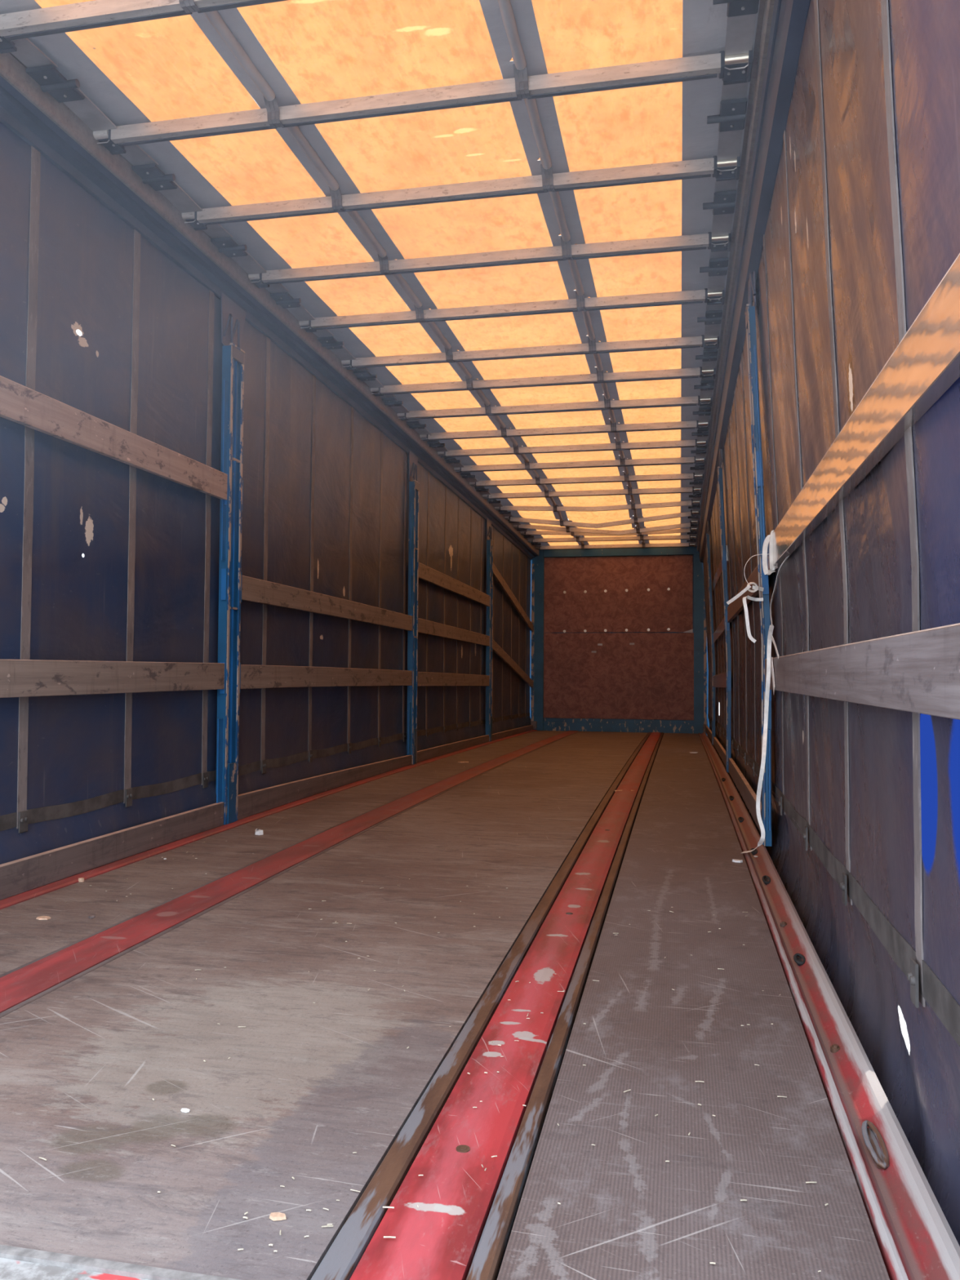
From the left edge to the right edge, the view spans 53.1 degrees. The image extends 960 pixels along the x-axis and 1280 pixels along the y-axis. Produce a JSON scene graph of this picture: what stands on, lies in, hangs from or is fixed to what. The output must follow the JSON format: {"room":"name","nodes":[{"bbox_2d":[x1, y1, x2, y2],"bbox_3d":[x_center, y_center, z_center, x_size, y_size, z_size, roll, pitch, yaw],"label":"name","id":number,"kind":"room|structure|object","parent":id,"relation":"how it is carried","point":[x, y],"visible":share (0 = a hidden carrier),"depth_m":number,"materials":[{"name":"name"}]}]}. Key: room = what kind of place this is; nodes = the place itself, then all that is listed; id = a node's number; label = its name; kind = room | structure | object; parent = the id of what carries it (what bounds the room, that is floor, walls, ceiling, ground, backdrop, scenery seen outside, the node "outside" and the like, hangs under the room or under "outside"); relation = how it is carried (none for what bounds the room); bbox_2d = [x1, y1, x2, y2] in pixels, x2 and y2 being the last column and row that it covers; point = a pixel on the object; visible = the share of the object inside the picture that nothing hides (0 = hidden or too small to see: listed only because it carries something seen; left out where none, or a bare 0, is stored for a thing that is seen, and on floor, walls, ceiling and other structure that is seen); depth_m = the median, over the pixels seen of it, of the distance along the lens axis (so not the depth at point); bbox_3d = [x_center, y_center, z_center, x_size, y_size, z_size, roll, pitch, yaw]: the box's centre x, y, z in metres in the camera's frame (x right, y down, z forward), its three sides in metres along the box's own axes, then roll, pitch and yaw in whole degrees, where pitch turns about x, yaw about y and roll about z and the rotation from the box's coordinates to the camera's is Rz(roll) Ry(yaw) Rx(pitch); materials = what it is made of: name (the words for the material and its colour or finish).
{"room":"cargo space","nodes":[
{"label":"cargo space","id":0,"kind":"room"},
{"bbox_2d":[0,0,759,546],"bbox_3d":[0.708,-1.620,7.830,2.500,0.230,13.270,0,-2,12],"label":"ceiling","id":1,"kind":"structure","parent":0,"point":[196,64],"depth_m":3.80,"materials":[{"name":"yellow fabric"}]},
{"bbox_2d":[0,0,287,53],"bbox_3d":[-0.397,-1.850,2.692,2.318,0.082,0.152,0,-2,12],"label":"bow","id":2,"kind":"object","parent":1,"relation":"attached to","point":[94,14],"visible":1,"depth_m":2.81,"materials":[{"name":"metal"}]},
{"bbox_2d":[0,52,538,559],"bbox_3d":[-0.506,-1.584,8.036,0.180,0.337,13.120,0,-2,12],"label":"roof rail","id":3,"kind":"object","parent":1,"relation":"attached to","point":[47,125],"visible":0.71,"depth_m":4.21,"materials":[{"name":"metal"}]},
{"bbox_2d":[10,38,116,131],"bbox_3d":[-1.391,-1.840,3.216,0.150,0.041,0.490,0,-2,12],"label":"plate","id":4,"kind":"object","parent":3,"relation":"attached to","point":[41,68],"visible":0.97,"depth_m":3.17,"materials":[{"name":"metal"}]},
{"bbox_2d":[0,688,217,864],"bbox_3d":[-1.431,0.485,3.875,0.029,0.544,1.509,0,-2,12],"label":"curtain","id":5,"kind":"object","parent":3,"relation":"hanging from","point":[74,768],"depth_m":3.70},
{"bbox_2d":[0,417,220,662],"bbox_3d":[-1.429,-0.310,3.884,0.029,0.792,1.535,0,-2,12],"label":"curtain","id":6,"kind":"object","parent":3,"relation":"hanging from","point":[144,587],"depth_m":3.72,"materials":[{"name":"fabric"}]},
{"bbox_2d":[0,121,224,471],"bbox_3d":[-1.424,-1.258,3.907,0.029,0.835,1.582,0,-2,12],"label":"curtain","id":7,"kind":"object","parent":3,"relation":"hanging from","point":[146,361],"depth_m":3.72,"materials":[{"name":"fabric"}]},
{"bbox_2d":[120,144,202,213],"bbox_3d":[-1.266,-1.821,3.817,0.150,0.041,0.520,0,-2,12],"label":"plate","id":8,"kind":"object","parent":3,"relation":"attached to","point":[144,165],"visible":0.97,"depth_m":3.77,"materials":[{"name":"metal"}]},
{"bbox_2d":[203,223,266,274],"bbox_3d":[-1.136,-1.800,4.441,0.150,0.041,0.535,0,-2,12],"label":"plate","id":9,"kind":"object","parent":3,"relation":"attached to","point":[221,238],"visible":0.94,"depth_m":4.40,"materials":[{"name":"metal"}]},
{"bbox_2d":[265,283,315,320],"bbox_3d":[-1.006,-1.780,5.070,0.150,0.041,0.530,0,-2,12],"label":"plate","id":10,"kind":"object","parent":3,"relation":"attached to","point":[280,294],"visible":0.92,"depth_m":5.03,"materials":[{"name":"metal"}]},
{"bbox_2d":[238,685,407,794],"bbox_3d":[-0.918,0.592,6.339,0.029,0.594,3.057,0,-2,12],"label":"curtain","id":11,"kind":"object","parent":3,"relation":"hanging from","point":[286,735],"depth_m":5.89,"materials":[{"name":"fabric"}]},
{"bbox_2d":[240,600,408,670],"bbox_3d":[-0.915,0.021,6.353,0.029,0.349,3.049,0,-2,12],"label":"curtain","id":12,"kind":"object","parent":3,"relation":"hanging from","point":[270,635],"depth_m":5.89,"materials":[{"name":"fabric"}]},
{"bbox_2d":[240,320,409,614],"bbox_3d":[-0.913,-0.924,6.364,0.029,1.339,3.104,0,-2,12],"label":"curtain","id":13,"kind":"object","parent":3,"relation":"hanging from","point":[325,491],"depth_m":5.93,"materials":[{"name":"fabric"}]},
{"bbox_2d":[313,328,355,360],"bbox_3d":[-0.871,-1.756,5.716,0.150,0.041,0.570,0,-2,12],"label":"plate","id":14,"kind":"object","parent":3,"relation":"attached to","point":[326,337],"visible":0.96,"depth_m":5.67,"materials":[{"name":"metal"}]},
{"bbox_2d":[353,367,383,387],"bbox_3d":[-0.743,-1.731,6.332,0.150,0.041,0.470,0,-2,12],"label":"plate","id":15,"kind":"object","parent":3,"relation":"attached to","point":[362,374],"visible":0.92,"depth_m":6.29,"materials":[{"name":"metal"}]},
{"bbox_2d":[381,394,409,413],"bbox_3d":[-0.619,-1.706,6.926,0.150,0.042,0.525,0,-2,12],"label":"plate","id":16,"kind":"object","parent":3,"relation":"attached to","point":[389,400],"visible":0.94,"depth_m":6.88,"materials":[{"name":"metal"}]},
{"bbox_2d":[406,418,431,435],"bbox_3d":[-0.490,-1.680,7.550,0.150,0.042,0.530,0,-2,12],"label":"plate","id":17,"kind":"object","parent":3,"relation":"attached to","point":[421,429],"visible":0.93,"depth_m":7.50,"materials":[{"name":"metal"}]},
{"bbox_2d":[426,440,448,452],"bbox_3d":[-0.365,-1.653,8.152,0.150,0.042,0.480,0,-2,12],"label":"plate","id":18,"kind":"object","parent":3,"relation":"attached to","point":[435,444],"visible":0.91,"depth_m":8.11,"materials":[{"name":"metal"}]},
{"bbox_2d":[417,685,485,751],"bbox_3d":[-0.248,0.738,9.559,0.029,0.602,2.913,0,-2,12],"label":"curtain","id":19,"kind":"object","parent":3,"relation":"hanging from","point":[446,714],"depth_m":9.33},
{"bbox_2d":[417,462,486,594],"bbox_3d":[-0.244,-1.017,9.581,0.029,0.882,2.970,0,-2,12],"label":"curtain","id":20,"kind":"object","parent":3,"relation":"hanging from","point":[452,536],"depth_m":9.38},
{"bbox_2d":[444,457,463,467],"bbox_3d":[-0.241,-1.626,8.743,0.150,0.042,0.510,0,-2,12],"label":"plate","id":21,"kind":"object","parent":3,"relation":"attached to","point":[455,463],"visible":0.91,"depth_m":8.70,"materials":[{"name":"metal"}]},
{"bbox_2d":[460,471,478,482],"bbox_3d":[-0.110,-1.597,9.374,0.150,0.042,0.560,0,-2,12],"label":"plate","id":22,"kind":"object","parent":3,"relation":"attached to","point":[471,478],"visible":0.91,"depth_m":9.33,"materials":[{"name":"metal"}]},
{"bbox_2d":[475,486,491,494],"bbox_3d":[0.024,-1.566,10.020,0.150,0.042,0.540,0,-2,12],"label":"plate","id":23,"kind":"object","parent":3,"relation":"attached to","point":[482,490],"visible":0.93,"depth_m":9.97,"materials":[{"name":"metal"}]},
{"bbox_2d":[248,231,731,288],"bbox_3d":[-0.015,-1.790,4.526,2.318,0.082,0.152,0,-2,12],"label":"bow","id":24,"kind":"object","parent":3,"relation":"attached to","point":[384,266],"visible":0.98,"depth_m":4.47,"materials":[{"name":"metal"}]},
{"bbox_2d":[702,179,736,235],"bbox_3d":[0.993,-1.800,3.998,0.130,0.041,0.535,0,-2,12],"label":"plate","id":25,"kind":"object","parent":24,"relation":"attached to","point":[723,204],"visible":0.98,"depth_m":3.96,"materials":[{"name":"metal"}]},
{"bbox_2d":[487,498,502,506],"bbox_3d":[0.160,-1.534,10.675,0.150,0.042,0.580,0,-2,12],"label":"plate","id":26,"kind":"object","parent":3,"relation":"attached to","point":[495,503],"visible":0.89,"depth_m":10.64,"materials":[{"name":"metal"}]},
{"bbox_2d":[498,510,511,516],"bbox_3d":[0.295,-1.502,11.321,0.150,0.042,0.520,0,-2,12],"label":"plate","id":27,"kind":"object","parent":3,"relation":"attached to","point":[504,513],"visible":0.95,"depth_m":11.28,"materials":[{"name":"metal"}]},
{"bbox_2d":[298,288,724,332],"bbox_3d":[0.115,-1.769,5.153,2.318,0.082,0.152,0,-2,12],"label":"bow","id":28,"kind":"object","parent":3,"relation":"attached to","point":[578,304],"visible":0.99,"depth_m":5.10,"materials":[{"name":"metal"}]},
{"bbox_2d":[699,249,728,291],"bbox_3d":[1.124,-1.780,4.627,0.130,0.041,0.530,0,-2,12],"label":"plate","id":29,"kind":"object","parent":28,"relation":"attached to","point":[717,269],"visible":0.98,"depth_m":4.59,"materials":[{"name":"metal"}]},
{"bbox_2d":[397,395,712,420],"bbox_3d":[0.500,-1.694,7.006,2.318,0.083,0.152,0,-2,12],"label":"bow","id":30,"kind":"object","parent":3,"relation":"attached to","point":[608,404],"visible":0.97,"depth_m":6.96,"materials":[{"name":"metal"}]},
{"bbox_2d":[693,377,714,398],"bbox_3d":[1.510,-1.706,6.484,0.130,0.042,0.525,0,-2,12],"label":"plate","id":31,"kind":"object","parent":30,"relation":"attached to","point":[706,386],"visible":0.94,"depth_m":6.45,"materials":[{"name":"metal"}]},
{"bbox_2d":[419,419,709,440],"bbox_3d":[0.631,-1.665,7.633,2.318,0.083,0.152,0,-2,12],"label":"bow","id":32,"kind":"object","parent":3,"relation":"attached to","point":[612,428],"visible":0.91,"depth_m":7.58,"materials":[{"name":"metal"}]},
{"bbox_2d":[693,405,711,422],"bbox_3d":[1.640,-1.680,7.107,0.130,0.042,0.530,0,-2,12],"label":"plate","id":33,"kind":"object","parent":32,"relation":"attached to","point":[704,411],"visible":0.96,"depth_m":7.07,"materials":[{"name":"metal"}]},
{"bbox_2d":[494,499,700,511],"bbox_3d":[1.286,-1.493,10.781,2.318,0.104,0.152,0,-2,12],"label":"bow","id":34,"kind":"object","parent":3,"relation":"attached to","point":[633,506],"visible":0.97,"depth_m":10.73,"materials":[{"name":"metal"}]},
{"bbox_2d":[688,492,701,501],"bbox_3d":[2.290,-1.534,10.232,0.130,0.042,0.580,0,-2,12],"label":"plate","id":35,"kind":"object","parent":34,"relation":"attached to","point":[696,496],"visible":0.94,"depth_m":10.19,"materials":[{"name":"metal"}]},
{"bbox_2d":[504,509,699,528],"bbox_3d":[1.413,-1.418,11.396,2.318,0.193,0.152,0,-2,12],"label":"bow","id":36,"kind":"object","parent":3,"relation":"attached to","point":[562,523],"visible":0.97,"depth_m":11.34,"materials":[{"name":"metal"}]},
{"bbox_2d":[688,505,700,511],"bbox_3d":[2.424,-1.502,10.878,0.130,0.042,0.520,0,-2,12],"label":"plate","id":37,"kind":"object","parent":36,"relation":"attached to","point":[695,508],"visible":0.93,"depth_m":10.84,"materials":[{"name":"metal"}]},
{"bbox_2d":[513,520,698,534],"bbox_3d":[1.542,-1.395,12.012,2.318,0.178,0.152,0,-2,12],"label":"bow","id":38,"kind":"object","parent":3,"relation":"attached to","point":[637,531],"visible":0.98,"depth_m":11.97,"materials":[{"name":"metal"}]},
{"bbox_2d":[520,527,697,536],"bbox_3d":[1.654,-1.403,12.551,2.318,0.104,0.152,0,-2,12],"label":"bow","id":39,"kind":"object","parent":3,"relation":"attached to","point":[684,530],"visible":0.74,"depth_m":12.53,"materials":[{"name":"metal"}]},
{"bbox_2d":[535,542,696,550],"bbox_3d":[1.929,-1.358,13.872,2.318,0.083,0.152,0,-2,12],"label":"bow","id":40,"kind":"object","parent":3,"relation":"attached to","point":[665,544],"visible":0.97,"depth_m":13.83,"materials":[{"name":"metal"}]},
{"bbox_2d":[93,49,752,155],"bbox_3d":[-0.275,-1.830,3.279,2.318,0.082,0.152,0,-2,12],"label":"bow","id":41,"kind":"object","parent":1,"relation":"attached to","point":[732,68],"visible":0.98,"depth_m":3.22,"materials":[{"name":"metal"}]},
{"bbox_2d":[712,0,759,55],"bbox_3d":[0.738,-1.840,2.773,0.130,0.041,0.490,0,-2,12],"label":"plate","id":42,"kind":"object","parent":41,"relation":"attached to","point":[740,14],"visible":1,"depth_m":2.88,"materials":[{"name":"metal"}]},
{"bbox_2d":[181,155,740,230],"bbox_3d":[-0.147,-1.810,3.895,2.318,0.082,0.152,0,-2,12],"label":"bow","id":43,"kind":"object","parent":1,"relation":"attached to","point":[722,170],"visible":0.95,"depth_m":3.84,"materials":[{"name":"metal"}]},
{"bbox_2d":[706,80,748,159],"bbox_3d":[0.863,-1.821,3.375,0.130,0.041,0.520,0,-2,12],"label":"plate","id":44,"kind":"object","parent":43,"relation":"attached to","point":[731,119],"visible":0.99,"depth_m":3.34,"materials":[{"name":"metal"}]},
{"bbox_2d":[341,334,719,369],"bbox_3d":[0.253,-1.741,5.818,2.318,0.083,0.152,0,-2,12],"label":"bow","id":45,"kind":"object","parent":1,"relation":"attached to","point":[592,347],"visible":0.96,"depth_m":5.77,"materials":[{"name":"metal"}]},
{"bbox_2d":[697,303,722,337],"bbox_3d":[1.258,-1.756,5.273,0.130,0.041,0.570,0,-2,12],"label":"plate","id":46,"kind":"object","parent":45,"relation":"attached to","point":[713,313],"visible":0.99,"depth_m":5.23,"materials":[{"name":"metal"}]},
{"bbox_2d":[370,366,715,395],"bbox_3d":[0.371,-1.719,6.385,2.318,0.083,0.152,0,-2,12],"label":"bow","id":47,"kind":"object","parent":1,"relation":"attached to","point":[685,373],"visible":0.96,"depth_m":6.33,"materials":[{"name":"metal"}]},
{"bbox_2d":[695,347,717,369],"bbox_3d":[1.386,-1.731,5.889,0.130,0.041,0.470,0,-2,12],"label":"plate","id":48,"kind":"object","parent":47,"relation":"attached to","point":[709,356],"visible":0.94,"depth_m":5.85,"materials":[{"name":"metal"}]},
{"bbox_2d":[437,439,707,457],"bbox_3d":[0.751,-1.639,8.210,2.318,0.083,0.152,0,-2,12],"label":"bow","id":49,"kind":"object","parent":1,"relation":"attached to","point":[618,446],"visible":0.97,"depth_m":8.16,"materials":[{"name":"metal"}]},
{"bbox_2d":[691,428,708,441],"bbox_3d":[1.765,-1.653,7.709,0.130,0.042,0.480,0,-2,12],"label":"plate","id":50,"kind":"object","parent":49,"relation":"attached to","point":[702,434],"visible":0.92,"depth_m":7.67,"materials":[{"name":"metal"}]},
{"bbox_2d":[453,456,705,472],"bbox_3d":[0.877,-1.612,8.816,2.318,0.083,0.152,0,-2,12],"label":"bow","id":51,"kind":"object","parent":1,"relation":"attached to","point":[678,460],"visible":0.93,"depth_m":8.77,"materials":[{"name":"metal"}]},
{"bbox_2d":[690,447,706,458],"bbox_3d":[1.888,-1.626,8.300,0.130,0.042,0.510,0,-2,12],"label":"plate","id":52,"kind":"object","parent":51,"relation":"attached to","point":[700,452],"visible":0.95,"depth_m":8.26,"materials":[{"name":"metal"}]},
{"bbox_2d":[469,472,703,486],"bbox_3d":[1.013,-1.581,9.471,2.318,0.083,0.152,0,-2,12],"label":"bow","id":53,"kind":"object","parent":1,"relation":"attached to","point":[538,481],"visible":0.96,"depth_m":9.42,"materials":[{"name":"metal"}]},
{"bbox_2d":[689,463,704,474],"bbox_3d":[2.019,-1.597,8.931,0.130,0.042,0.560,0,-2,12],"label":"plate","id":54,"kind":"object","parent":53,"relation":"attached to","point":[699,468],"visible":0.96,"depth_m":8.89,"materials":[{"name":"metal"}]},
{"bbox_2d":[482,486,702,498],"bbox_3d":[1.145,-1.549,10.107,2.318,0.083,0.152,0,-2,12],"label":"bow","id":55,"kind":"object","parent":1,"relation":"attached to","point":[547,494],"visible":0.94,"depth_m":10.06,"materials":[{"name":"metal"}]},
{"bbox_2d":[689,479,702,488],"bbox_3d":[2.154,-1.566,9.577,0.130,0.042,0.540,0,-2,12],"label":"plate","id":56,"kind":"object","parent":55,"relation":"attached to","point":[697,483],"visible":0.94,"depth_m":9.54,"materials":[{"name":"metal"}]},
{"bbox_2d":[528,534,697,542],"bbox_3d":[1.786,-1.394,13.188,2.318,0.083,0.152,0,-2,12],"label":"bow","id":57,"kind":"object","parent":1,"relation":"attached to","point":[575,539],"visible":0.94,"depth_m":13.14,"materials":[{"name":"metal"}]},
{"bbox_2d":[696,0,810,563],"bbox_3d":[1.893,-1.539,7.535,0.178,0.427,13.120,0,-2,12],"label":"roof rail","id":58,"kind":"object","parent":1,"relation":"attached to","point":[781,24],"visible":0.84,"depth_m":3.58,"materials":[{"name":"metal"}]},
{"bbox_2d":[755,0,959,537],"bbox_3d":[0.916,-1.005,2.610,0.096,1.210,3.054,0,-2,12],"label":"curtain","id":59,"kind":"object","parent":58,"relation":"hanging from","point":[861,245],"depth_m":2.08,"materials":[{"name":"fabric"}]},
{"bbox_2d":[764,689,959,1246],"bbox_3d":[0.867,0.440,2.375,0.096,0.611,2.613,0,-2,12],"label":"curtain","id":60,"kind":"object","parent":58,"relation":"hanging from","point":[864,849],"depth_m":1.86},
{"bbox_2d":[768,377,959,657],"bbox_3d":[0.852,-0.123,2.303,0.096,0.302,2.457,0,-2,12],"label":"curtain","id":61,"kind":"object","parent":58,"relation":"hanging from","point":[885,562],"depth_m":1.86,"materials":[{"name":"fabric"}]},
{"bbox_2d":[0,730,889,1279],"bbox_3d":[0.667,1.177,7.745,2.735,0.339,13.235,0,-2,12],"label":"floor","id":62,"kind":"structure","parent":0,"point":[305,1086],"depth_m":1.94,"materials":[{"name":"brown wood"}]},
{"bbox_2d":[0,1244,239,1279],"bbox_3d":[-0.671,0.892,1.129,2.590,0.202,0.274,0,-2,12],"label":"sill","id":63,"kind":"structure","parent":62,"relation":"attached to","point":[15,1263],"depth_m":1.22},
{"bbox_2d":[0,729,537,909],"bbox_3d":[-0.512,1.094,7.955,0.065,0.200,13.160,0,-2,12],"label":"rail","id":64,"kind":"object","parent":62,"relation":"on","point":[24,896],"visible":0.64,"depth_m":4.20,"materials":[{"name":"red paint"}]},
{"bbox_2d":[0,801,223,900],"bbox_3d":[-1.509,0.787,3.289,0.024,0.110,2.673,0,-2,12],"label":"board","id":65,"kind":"object","parent":64,"relation":"on","point":[19,876],"visible":1,"depth_m":3.61,"materials":[{"name":"wood"}]},
{"bbox_2d":[215,292,246,824],"bbox_3d":[-1.214,-0.406,4.738,0.054,2.586,0.288,0,-2,12],"label":"stanchion","id":66,"kind":"object","parent":64,"relation":"on","point":[233,317],"visible":0.99,"depth_m":4.68,"materials":[{"name":"blue paint"}]},
{"bbox_2d":[0,658,224,697],"bbox_3d":[-1.504,0.131,3.310,0.024,0.124,2.673,0,-2,12],"label":"board","id":67,"kind":"object","parent":66,"relation":"attached to","point":[18,677],"visible":1,"depth_m":3.62,"materials":[{"name":"wood"}]},
{"bbox_2d":[0,375,227,499],"bbox_3d":[-1.499,-0.779,3.338,0.024,0.124,2.673,0,-2,12],"label":"board","id":68,"kind":"object","parent":66,"relation":"attached to","point":[20,404],"visible":1,"depth_m":3.62,"materials":[{"name":"wood"}]},
{"bbox_2d":[240,664,412,688],"bbox_3d":[-0.883,0.247,6.299,0.024,0.149,3.151,0,-2,12],"label":"board","id":69,"kind":"object","parent":66,"relation":"attached to","point":[252,676],"visible":1,"depth_m":5.75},
{"bbox_2d":[241,575,412,631],"bbox_3d":[-0.880,-0.198,6.313,0.024,0.149,3.151,0,-2,12],"label":"board","id":70,"kind":"object","parent":66,"relation":"attached to","point":[253,589],"visible":1,"depth_m":5.78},
{"bbox_2d":[237,755,412,819],"bbox_3d":[-0.887,0.891,6.279,0.024,0.142,3.151,0,-2,12],"label":"board","id":71,"kind":"object","parent":64,"relation":"on","point":[250,803],"visible":0.98,"depth_m":5.61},
{"bbox_2d":[406,450,419,764],"bbox_3d":[-0.543,-0.276,7.961,0.054,2.588,0.288,0,-2,12],"label":"stanchion","id":72,"kind":"object","parent":64,"relation":"on","point":[414,486],"visible":0.99,"depth_m":7.88,"materials":[{"name":"blue paint"}]},
{"bbox_2d":[417,671,488,685],"bbox_3d":[-0.218,0.395,9.495,0.024,0.166,3.096,0,-2,12],"label":"board","id":73,"kind":"object","parent":72,"relation":"attached to","point":[424,678],"visible":1,"depth_m":9.16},
{"bbox_2d":[417,617,489,646],"bbox_3d":[-0.215,-0.056,9.509,0.024,0.158,3.096,0,-2,12],"label":"board","id":74,"kind":"object","parent":72,"relation":"attached to","point":[427,627],"visible":1,"depth_m":9.16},
{"bbox_2d":[417,734,488,762],"bbox_3d":[-0.222,1.045,9.475,0.024,0.136,3.096,0,-2,12],"label":"board","id":75,"kind":"object","parent":64,"relation":"on","point":[424,754],"visible":0.97,"depth_m":9.09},
{"bbox_2d":[485,518,493,742],"bbox_3d":[0.116,-0.126,11.130,0.054,2.589,0.288,0,-2,12],"label":"stanchion","id":76,"kind":"object","parent":64,"relation":"on","point":[489,538],"visible":1,"depth_m":11.05,"materials":[{"name":"blue paint"}]},
{"bbox_2d":[418,562,489,606],"bbox_3d":[-0.212,-0.517,9.524,0.024,0.170,3.096,0,-2,12],"label":"board","id":77,"kind":"object","parent":76,"relation":"attached to","point":[426,573],"visible":1,"depth_m":9.19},
{"bbox_2d":[492,639,533,688],"bbox_3d":[0.453,0.349,12.721,0.024,0.633,3.198,0,-2,12],"label":"board","id":78,"kind":"object","parent":76,"relation":"attached to","point":[496,648],"visible":0.95,"depth_m":12.44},
{"bbox_2d":[493,563,533,632],"bbox_3d":[0.459,-0.511,12.747,0.024,0.693,3.198,0,-2,12],"label":"board","id":79,"kind":"object","parent":76,"relation":"attached to","point":[496,574],"visible":0.96,"depth_m":12.50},
{"bbox_2d":[492,724,533,740],"bbox_3d":[0.447,1.214,12.694,0.024,0.133,3.198,0,-2,12],"label":"board","id":80,"kind":"object","parent":64,"relation":"on","point":[517,731],"visible":0.97,"depth_m":12.44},
{"bbox_2d":[269,1212,286,1221],"bbox_3d":[-0.280,0.799,1.332,0.024,0.004,0.014,1,-2,-8],"label":"chip","id":81,"kind":"object","parent":62,"relation":"on","point":[274,1216],"visible":1,"depth_m":1.33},
{"bbox_2d":[0,730,578,1017],"bbox_3d":[0.053,1.082,7.838,0.196,0.164,13.160,0,-2,12],"label":"strip","id":82,"kind":"object","parent":62,"relation":"on","point":[20,986],"visible":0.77,"depth_m":3.07,"materials":[{"name":"red paint"}]},
{"bbox_2d":[310,732,663,1279],"bbox_3d":[1.232,1.080,7.593,0.220,0.168,13.160,0,-2,12],"label":"strip","id":83,"kind":"object","parent":62,"relation":"on","point":[460,1228],"visible":0.98,"depth_m":1.67,"materials":[{"name":"red paint"}]},
{"bbox_2d":[529,546,709,733],"bbox_3d":[2.037,-0.013,14.175,2.800,2.737,0.190,0,-2,12],"label":"bulkhead","id":84,"kind":"object","parent":62,"relation":"on","point":[581,674],"visible":0.92,"depth_m":14.22,"materials":[{"name":"brown wood"}]},
{"bbox_2d":[698,732,959,1279],"bbox_3d":[1.866,1.087,7.461,0.090,0.215,13.160,0,-2,12],"label":"rail","id":85,"kind":"object","parent":62,"relation":"on","point":[915,1239],"visible":0.94,"depth_m":1.69,"materials":[{"name":"metal"}]},
{"bbox_2d":[706,520,715,745],"bbox_3d":[2.540,-0.078,10.594,0.098,2.462,0.288,0,-2,12],"label":"stanchion","id":86,"kind":"object","parent":85,"relation":"on","point":[708,522],"visible":0.94,"depth_m":10.49,"materials":[{"name":"blue paint"}]},
{"bbox_2d":[705,725,711,741],"bbox_3d":[2.909,1.188,12.167,0.024,0.154,3.228,0,-2,12],"label":"board","id":87,"kind":"object","parent":86,"relation":"attached to","point":[708,731],"visible":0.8,"depth_m":12.12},
{"bbox_2d":[713,737,725,765],"bbox_3d":[2.230,1.026,8.905,0.024,0.138,3.156,0,-2,12],"label":"board","id":88,"kind":"object","parent":86,"relation":"attached to","point":[722,752],"visible":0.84,"depth_m":8.86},
{"bbox_2d":[716,448,731,772],"bbox_3d":[1.869,-0.231,7.366,0.098,2.462,0.288,0,-2,12],"label":"stanchion","id":89,"kind":"object","parent":85,"relation":"on","point":[728,737],"visible":0.97,"depth_m":7.26,"materials":[{"name":"blue paint"}]},
{"bbox_2d":[712,617,724,644],"bbox_3d":[2.230,-0.079,8.940,0.024,0.148,3.156,0,-2,12],"label":"board","id":90,"kind":"object","parent":89,"relation":"attached to","point":[720,630],"visible":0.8,"depth_m":8.87,"materials":[{"name":"wood"}]},
{"bbox_2d":[712,671,726,688],"bbox_3d":[2.227,0.381,8.926,0.024,0.168,3.156,0,-2,12],"label":"board","id":91,"kind":"object","parent":89,"relation":"attached to","point":[718,680],"visible":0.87,"depth_m":8.51,"materials":[{"name":"wood"}]},
{"bbox_2d":[712,545,728,591],"bbox_3d":[2.234,-0.629,8.957,0.024,0.136,3.156,0,-2,12],"label":"board","id":92,"kind":"object","parent":89,"relation":"attached to","point":[716,579],"visible":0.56,"depth_m":8.87,"materials":[{"name":"wood"}]},
{"bbox_2d":[728,757,760,832],"bbox_3d":[1.564,0.878,5.701,0.024,0.130,3.106,0,-2,12],"label":"board","id":93,"kind":"object","parent":89,"relation":"attached to","point":[749,797],"visible":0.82,"depth_m":5.43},
{"bbox_2d":[744,271,771,846],"bbox_3d":[1.207,-0.358,4.187,0.098,2.460,0.288,0,-2,12],"label":"stanchion","id":94,"kind":"object","parent":85,"relation":"on","point":[749,314],"visible":0.91,"depth_m":4.09,"materials":[{"name":"blue paint"}]},
{"bbox_2d":[727,565,759,622],"bbox_3d":[1.564,-0.242,5.737,0.024,0.122,3.106,0,-2,12],"label":"board","id":95,"kind":"object","parent":94,"relation":"attached to","point":[736,606],"visible":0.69,"depth_m":5.58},
{"bbox_2d":[764,622,959,719],"bbox_3d":[0.908,0.090,2.582,0.024,0.136,3.028,0,-2,12],"label":"board","id":96,"kind":"object","parent":94,"relation":"attached to","point":[918,672],"visible":0.91,"depth_m":1.66,"materials":[{"name":"wood"}]},
{"bbox_2d":[767,253,959,575],"bbox_3d":[0.916,-0.388,2.607,0.030,0.128,3.050,0,-2,12],"label":"board","id":97,"kind":"object","parent":94,"relation":"attached to","point":[925,363],"visible":0.94,"depth_m":1.66,"materials":[{"name":"wood"}]},
{"bbox_2d":[726,529,789,853],"bbox_3d":[1.081,0.224,3.700,0.174,1.304,0.714,0,-2,5],"label":"strapping","id":98,"kind":"object","parent":97,"relation":"attached to","point":[772,568],"visible":0.97,"depth_m":3.74,"materials":[{"name":"fabric"}]},
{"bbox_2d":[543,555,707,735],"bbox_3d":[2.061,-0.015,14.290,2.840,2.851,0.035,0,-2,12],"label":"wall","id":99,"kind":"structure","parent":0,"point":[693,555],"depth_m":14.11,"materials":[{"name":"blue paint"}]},
{"label":"outside","id":100,"kind":"structure","parent":0,"visible":0},
{"bbox_2d":[897,1005,910,1054],"bbox_3d":[0.640,2.249,7.458,60.000,0.001,75.000,0,-2,12],"label":"ground","id":101,"kind":"structure","parent":100,"point":[903,1024],"depth_m":5.42,"materials":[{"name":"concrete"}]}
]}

